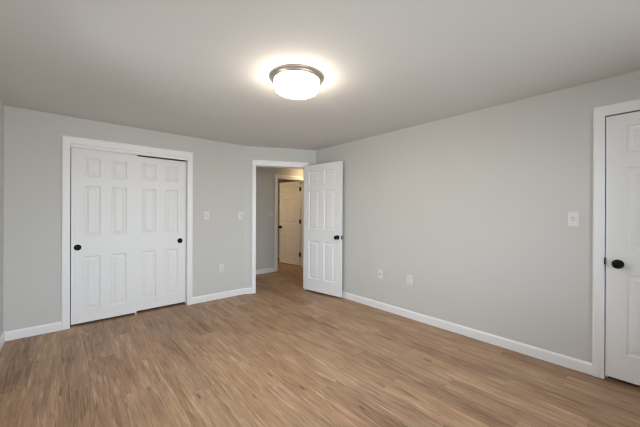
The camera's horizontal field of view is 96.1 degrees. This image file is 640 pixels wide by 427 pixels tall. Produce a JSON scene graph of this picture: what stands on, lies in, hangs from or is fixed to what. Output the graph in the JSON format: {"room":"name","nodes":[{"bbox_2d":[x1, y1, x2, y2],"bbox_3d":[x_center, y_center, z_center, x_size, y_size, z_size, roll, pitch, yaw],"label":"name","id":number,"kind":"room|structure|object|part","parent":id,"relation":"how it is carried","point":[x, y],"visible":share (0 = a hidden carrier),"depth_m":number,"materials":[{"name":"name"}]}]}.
{"room":"empty bedroom","nodes":[
{"label":"empty bedroom","id":0,"kind":"room"},
{"bbox_2d":[0,99,3,336],"bbox_3d":[-1.471,0.111,0.866,0.115,2.338,5.172,0,0,-41],"label":"wall","id":1,"kind":"structure","parent":0,"point":[1,103],"depth_m":2.77,"materials":[{"name":"grey paint"}]},
{"bbox_2d":[0,332,4,350],"bbox_3d":[-1.460,1.234,0.947,0.013,0.093,5.044,0,0,-41],"label":"baseboard","id":2,"kind":"structure","parent":1,"relation":"attached to","point":[2,338],"depth_m":2.74,"materials":[{"name":"white paint"}]},
{"bbox_2d":[3,105,243,331],"bbox_3d":[-2.253,0.109,3.697,2.674,2.338,0.115,0,0,-41],"label":"wall","id":3,"kind":"structure","parent":0,"point":[32,258],"depth_m":3.09,"materials":[{"name":"grey paint"}]},
{"bbox_2d":[4,322,60,340],"bbox_3d":[-2.972,1.229,2.984,0.428,0.093,0.013,0,0,-41],"label":"baseboard","id":4,"kind":"structure","parent":3,"relation":"attached to","point":[52,327],"depth_m":2.97,"materials":[{"name":"white paint"}]},
{"bbox_2d":[71,147,136,324],"bbox_3d":[-2.546,0.255,3.418,0.626,1.992,0.040,0,0,-41],"label":"door","id":5,"kind":"structure","parent":3,"relation":"in","point":[103,183],"depth_m":3.39,"materials":[{"name":"white paint"}]},
{"bbox_3d":[-2.728,0.392,3.236,0.068,0.068,0.006,0,0,-41],"label":"finger pull","id":6,"kind":"part","parent":5,"relation":"part of","materials":[{"name":"black metal"}]},
{"bbox_2d":[61,135,192,329],"bbox_3d":[-2.332,0.217,3.616,1.363,2.121,0.132,0,0,-41],"label":"door frame","id":7,"kind":"structure","parent":3,"relation":"attached to","point":[67,141],"depth_m":3.33,"materials":[{"name":"white paint"}]},
{"bbox_3d":[-2.780,0.215,3.147,0.070,2.121,0.018,0,0,-41],"label":"casing","id":8,"kind":"part","parent":7,"relation":"part of","materials":[{"name":"white paint"}]},
{"bbox_3d":[-2.291,-0.804,3.573,1.363,0.078,0.018,0,0,-41],"label":"head casing","id":9,"kind":"part","parent":7,"relation":"part of","materials":[{"name":"white paint"}]},
{"bbox_3d":[-1.808,0.219,4.000,0.070,2.121,0.018,0,0,-41],"label":"casing","id":10,"kind":"part","parent":7,"relation":"part of","materials":[{"name":"white paint"}]},
{"bbox_2d":[137,156,185,310],"bbox_3d":[-2.132,0.267,3.838,0.651,1.963,0.040,0,0,-41],"label":"door","id":11,"kind":"structure","parent":3,"relation":"in","point":[161,183],"depth_m":3.83,"materials":[{"name":"white paint"}]},
{"bbox_2d":[204,211,208,219],"bbox_3d":[-1.636,0.040,4.149,0.074,0.120,0.020,0,0,-41],"label":"light switch","id":12,"kind":"object","parent":3,"relation":"attached to","point":[206,213],"visible":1,"depth_m":4.15,"materials":[{"name":"white plastic"}]},
{"bbox_2d":[192,288,242,303],"bbox_3d":[-1.497,1.234,4.279,0.771,0.093,0.013,0,0,-41],"label":"baseboard","id":13,"kind":"structure","parent":3,"relation":"attached to","point":[225,294],"depth_m":4.25,"materials":[{"name":"white paint"}]},
{"bbox_2d":[219,264,223,271],"bbox_3d":[-1.476,0.823,4.299,0.073,0.118,0.008,0,0,-41],"label":"wall outlet","id":14,"kind":"object","parent":3,"relation":"attached to","point":[221,266],"visible":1,"depth_m":4.30,"materials":[{"name":"white plastic"}]},
{"bbox_2d":[238,212,242,218],"bbox_3d":[-1.241,0.043,4.495,0.074,0.120,0.020,0,0,-41],"label":"light switch","id":15,"kind":"object","parent":3,"relation":"attached to","point":[240,214],"visible":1,"depth_m":4.50,"materials":[{"name":"white plastic"}]},
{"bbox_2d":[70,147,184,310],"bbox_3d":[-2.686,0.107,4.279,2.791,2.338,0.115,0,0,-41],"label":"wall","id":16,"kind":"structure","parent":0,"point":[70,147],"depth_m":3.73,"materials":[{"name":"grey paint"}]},
{"bbox_2d":[243,146,315,287],"bbox_3d":[-0.658,0.114,4.752,1.180,2.338,0.115,0,0,-16],"label":"wall","id":17,"kind":"structure","parent":0,"point":[250,152],"depth_m":4.57,"materials":[{"name":"grey paint"}]},
{"bbox_2d":[243,288,251,293],"bbox_3d":[-1.149,1.235,4.548,0.137,0.093,0.013,0,0,-16],"label":"baseboard","id":18,"kind":"structure","parent":17,"relation":"attached to","point":[245,290],"depth_m":4.54,"materials":[{"name":"white paint"}]},
{"bbox_2d":[252,159,308,293],"bbox_3d":[-0.656,0.220,4.753,0.918,2.127,0.150,0,0,-16],"label":"door frame","id":19,"kind":"structure","parent":17,"relation":"attached to","point":[255,163],"depth_m":4.58,"materials":[{"name":"white paint"}]},
{"bbox_3d":[-1.050,0.218,4.572,0.060,2.127,0.018,0,0,-16],"label":"casing","id":20,"kind":"part","parent":19,"relation":"part of","materials":[{"name":"white paint"}]},
{"bbox_3d":[-0.634,-0.799,4.689,0.918,0.090,0.018,0,0,-16],"label":"head casing","id":21,"kind":"part","parent":19,"relation":"part of","materials":[{"name":"white paint"}]},
{"bbox_3d":[-0.261,0.221,4.934,0.060,2.127,0.018,0,0,-16],"label":"casing","id":22,"kind":"part","parent":19,"relation":"part of","materials":[{"name":"white paint"}]},
{"bbox_2d":[304,161,342,296],"bbox_3d":[0.033,0.243,4.517,0.778,2.022,0.164,0,0,40],"label":"door","id":23,"kind":"structure","parent":17,"relation":"in","point":[323,183],"depth_m":4.49,"materials":[{"name":"white paint"}]},
{"bbox_2d":[256,167,302,269],"bbox_3d":[-0.380,0.115,6.875,4.100,2.338,0.115,0,0,-41],"label":"wall","id":24,"kind":"structure","parent":0,"point":[265,176],"depth_m":6.12,"materials":[{"name":"grey paint"}]},
{"bbox_2d":[256,267,274,274],"bbox_3d":[-1.437,1.234,5.866,1.185,0.093,0.013,0,0,-41],"label":"baseboard","id":25,"kind":"structure","parent":24,"relation":"attached to","point":[267,270],"depth_m":6.10,"materials":[{"name":"white paint"}]},
{"bbox_2d":[274,174,302,271],"bbox_3d":[-0.691,0.221,6.602,0.903,2.125,0.150,0,0,-41],"label":"door frame","id":26,"kind":"structure","parent":24,"relation":"attached to","point":[277,176],"depth_m":6.30,"materials":[{"name":"white paint"}]},
{"bbox_3d":[-0.956,0.220,6.282,0.083,2.125,0.018,0,0,-41],"label":"casing","id":27,"kind":"part","parent":26,"relation":"part of","materials":[{"name":"white paint"}]},
{"bbox_3d":[-0.644,-0.799,6.553,0.903,0.085,0.018,0,0,-41],"label":"head casing","id":28,"kind":"part","parent":26,"relation":"part of","materials":[{"name":"white paint"}]},
{"bbox_2d":[279,181,300,265],"bbox_3d":[-0.765,0.250,7.093,0.752,2.022,0.100,0,0,41],"label":"door","id":29,"kind":"structure","parent":24,"relation":"in","point":[290,192],"depth_m":7.08,"materials":[{"name":"white paint"}]},
{"bbox_2d":[278,179,293,253],"bbox_3d":[-1.462,0.111,8.108,4.100,2.338,0.115,0,0,-41],"label":"wall","id":30,"kind":"structure","parent":0,"point":[279,180],"depth_m":8.27,"materials":[{"name":"grey paint"}]},
{"bbox_2d":[0,0,639,149],"bbox_3d":[0.076,-1.092,4.245,6.891,0.080,8.215,0,0,-41],"label":"ceiling","id":31,"kind":"structure","parent":0,"point":[202,69],"depth_m":1.97,"materials":[{"name":"paint"}]},
{"bbox_2d":[270,64,323,98],"bbox_3d":[-0.181,-0.993,2.248,0.421,0.120,0.421,0,0,-41],"label":"ceiling light","id":32,"kind":"object","parent":31,"relation":"attached to","point":[292,81],"visible":1,"depth_m":2.13,"materials":[{"name":"white glass"}]},
{"bbox_2d":[274,71,318,98],"bbox_3d":[-0.181,-0.979,2.248,0.350,0.091,0.350,0,0,-41],"label":"diffuser","id":33,"kind":"object","parent":32,"relation":"attached to","point":[289,84],"depth_m":2.14,"materials":[{"name":"white glass"}]},
{"bbox_2d":[0,257,639,426],"bbox_3d":[0.068,1.326,4.245,6.891,0.080,8.215,0,0,-41],"label":"floor","id":34,"kind":"structure","parent":0,"point":[283,353],"depth_m":2.30,"materials":[{"name":"brown wood"}]},
{"bbox_2d":[316,70,639,362],"bbox_3d":[1.478,0.122,3.177,0.115,2.338,4.755,0,0,-41],"label":"wall","id":35,"kind":"structure","parent":0,"point":[474,206],"depth_m":2.86,"materials":[{"name":"grey paint"}]},
{"bbox_2d":[378,269,382,278],"bbox_3d":[0.801,0.822,3.843,0.019,0.118,0.073,0,0,-41],"label":"outlet","id":36,"kind":"object","parent":35,"relation":"attached to","point":[380,272],"visible":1,"depth_m":3.84,"materials":[{"name":"white plastic"}]},
{"bbox_2d":[407,274,411,284],"bbox_3d":[1.095,0.818,3.516,0.008,0.118,0.073,0,0,-41],"label":"wall outlet","id":37,"kind":"object","parent":35,"relation":"attached to","point":[409,277],"visible":1,"depth_m":3.51,"materials":[{"name":"white plastic"}]},
{"bbox_2d":[342,291,591,374],"bbox_3d":[1.044,1.243,3.569,0.013,0.093,3.407,0,0,-41],"label":"baseboard","id":38,"kind":"structure","parent":35,"relation":"attached to","point":[579,365],"depth_m":2.87,"materials":[{"name":"white paint"}]},
{"bbox_2d":[567,212,578,225],"bbox_3d":[2.090,0.051,2.377,0.020,0.120,0.074,0,0,-41],"label":"light switch","id":39,"kind":"object","parent":35,"relation":"attached to","point":[572,217],"visible":1,"depth_m":2.38,"materials":[{"name":"white plastic"}]},
{"bbox_2d":[592,99,639,378],"bbox_3d":[2.513,0.231,1.984,0.132,2.127,0.908,0,0,-41],"label":"door frame","id":40,"kind":"structure","parent":35,"relation":"attached to","point":[600,113],"depth_m":2.26,"materials":[{"name":"white paint"}]},
{"bbox_3d":[2.192,0.230,2.262,0.018,2.127,0.068,0,0,-41],"label":"casing","id":41,"kind":"part","parent":40,"relation":"part of","materials":[{"name":"white paint"}]},
{"bbox_3d":[2.473,-0.793,1.946,0.018,0.080,0.908,0,0,-41],"label":"head casing","id":42,"kind":"part","parent":40,"relation":"part of","materials":[{"name":"white paint"}]},
{"bbox_2d":[604,111,639,385],"bbox_3d":[2.463,0.261,1.947,0.100,2.011,0.771,0,0,-41],"label":"door","id":43,"kind":"structure","parent":35,"relation":"in","point":[622,259],"depth_m":2.17,"materials":[{"name":"white paint"}]},
{"bbox_3d":[2.238,0.390,2.163,0.046,0.061,0.061,0,0,-41],"label":"knob","id":44,"kind":"part","parent":43,"relation":"part of","materials":[{"name":"black metal"}]}
]}

